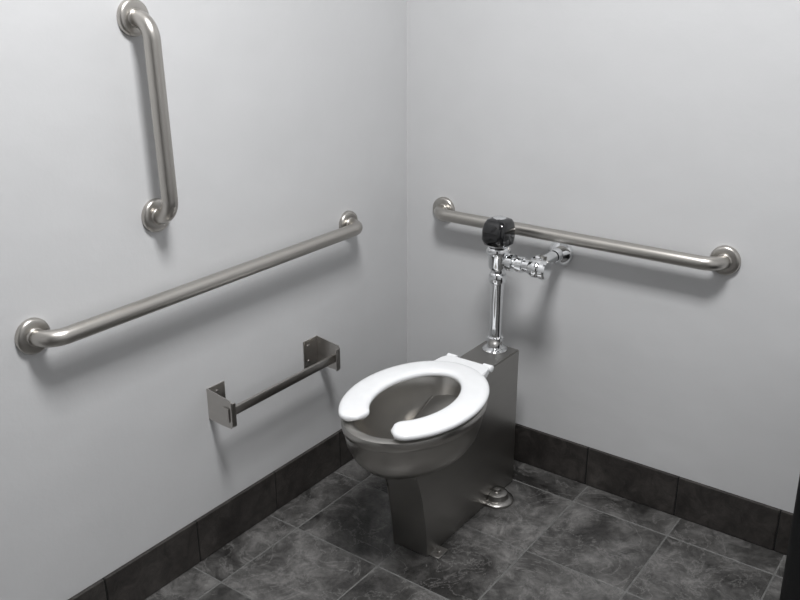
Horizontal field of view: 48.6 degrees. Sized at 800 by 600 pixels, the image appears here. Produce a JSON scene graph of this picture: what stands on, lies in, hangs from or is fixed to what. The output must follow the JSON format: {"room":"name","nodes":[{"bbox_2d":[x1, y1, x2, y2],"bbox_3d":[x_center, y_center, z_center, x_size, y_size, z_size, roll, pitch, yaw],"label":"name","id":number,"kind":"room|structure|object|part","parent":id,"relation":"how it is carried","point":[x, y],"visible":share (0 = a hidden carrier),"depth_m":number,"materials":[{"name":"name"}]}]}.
{"room":"public restroom","nodes":[
{"label":"public restroom","id":0,"kind":"room"},
{"bbox_2d":[0,0,406,599],"bbox_3d":[-0.921,-0.410,1.625,0.100,2.850,3.250,15,25,34],"label":"wall","id":1,"kind":"structure","parent":0,"point":[287,118],"depth_m":2.21,"materials":[{"name":"paint"}]},
{"bbox_2d":[117,0,177,231],"bbox_3d":[-0.553,-0.402,2.003,0.078,0.530,0.087,15,25,34],"label":"grab bar","id":2,"kind":"object","parent":1,"relation":"attached to","point":[134,19],"visible":1,"depth_m":1.97,"materials":[{"name":"silver metal"}]},
{"bbox_2d":[15,210,362,354],"bbox_3d":[-0.445,-0.070,2.286,0.078,0.081,1.148,15,25,34],"label":"grab bar","id":3,"kind":"object","parent":1,"relation":"attached to","point":[33,335],"visible":1,"depth_m":2.10,"materials":[{"name":"silver metal"}]},
{"bbox_2d":[68,429,352,599],"bbox_3d":[-0.875,0.824,2.058,0.011,0.134,3.038,15,25,34],"label":"baseboard","id":4,"kind":"structure","parent":1,"relation":"attached to","point":[156,567],"depth_m":2.50,"materials":[{"name":"tile"}]},
{"bbox_2d":[206,335,340,428],"bbox_3d":[-0.349,0.226,2.526,0.092,0.094,0.453,15,25,34],"label":"toilet paper holder","id":5,"kind":"object","parent":1,"relation":"attached to","point":[319,353],"visible":1,"depth_m":2.49,"materials":[{"name":"silver metal"}]},
{"bbox_2d":[144,458,786,599],"bbox_3d":[0.112,1.163,1.421,2.450,0.050,3.050,15,25,34],"label":"floor","id":6,"kind":"structure","parent":0,"point":[560,537],"depth_m":2.50,"materials":[{"name":"tile"}]},
{"bbox_2d":[338,341,518,558],"bbox_3d":[0.110,0.445,2.543,0.356,0.487,0.697,15,25,34],"label":"toilet","id":7,"kind":"object","parent":6,"relation":"on","point":[440,432],"visible":1,"depth_m":2.49,"materials":[{"name":"silver metal"}]},
{"bbox_3d":[0.043,0.364,2.416,0.346,0.189,0.473,15,25,34],"label":"bowl","id":8,"kind":"part","parent":7,"relation":"part of","materials":[{"name":"silver metal"}]},
{"bbox_2d":[482,216,572,354],"bbox_3d":[0.374,-0.049,2.628,0.202,0.417,0.218,15,25,34],"label":"valve","id":9,"kind":"object","parent":7,"relation":"on","point":[498,232],"visible":0.99,"depth_m":2.56,"materials":[{"name":"silver metal"}]},
{"bbox_2d":[779,475,799,599],"bbox_3d":[1.100,0.552,2.063,0.334,0.623,0.292,15,25,34],"label":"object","id":10,"kind":"object","parent":6,"relation":"on","point":[790,588],"visible":1,"depth_m":2.06,"materials":[{"name":"black plastic"}]},
{"bbox_2d":[407,0,799,512],"bbox_3d":[1.038,-0.602,2.104,2.450,2.850,0.100,15,25,34],"label":"wall","id":11,"kind":"structure","parent":0,"point":[674,125],"depth_m":2.51,"materials":[{"name":"paint"}]},
{"bbox_2d":[433,197,740,274],"bbox_3d":[0.482,-0.189,2.582,0.979,0.082,0.078,15,25,34],"label":"grab bar","id":12,"kind":"object","parent":11,"relation":"attached to","point":[724,259],"visible":1,"depth_m":2.47,"materials":[{"name":"silver metal"}]},
{"bbox_2d":[514,423,792,554],"bbox_3d":[1.010,0.635,2.530,2.450,0.134,0.011,15,25,34],"label":"baseboard","id":13,"kind":"structure","parent":11,"relation":"attached to","point":[740,517],"depth_m":2.68,"materials":[{"name":"tile"}]}
]}

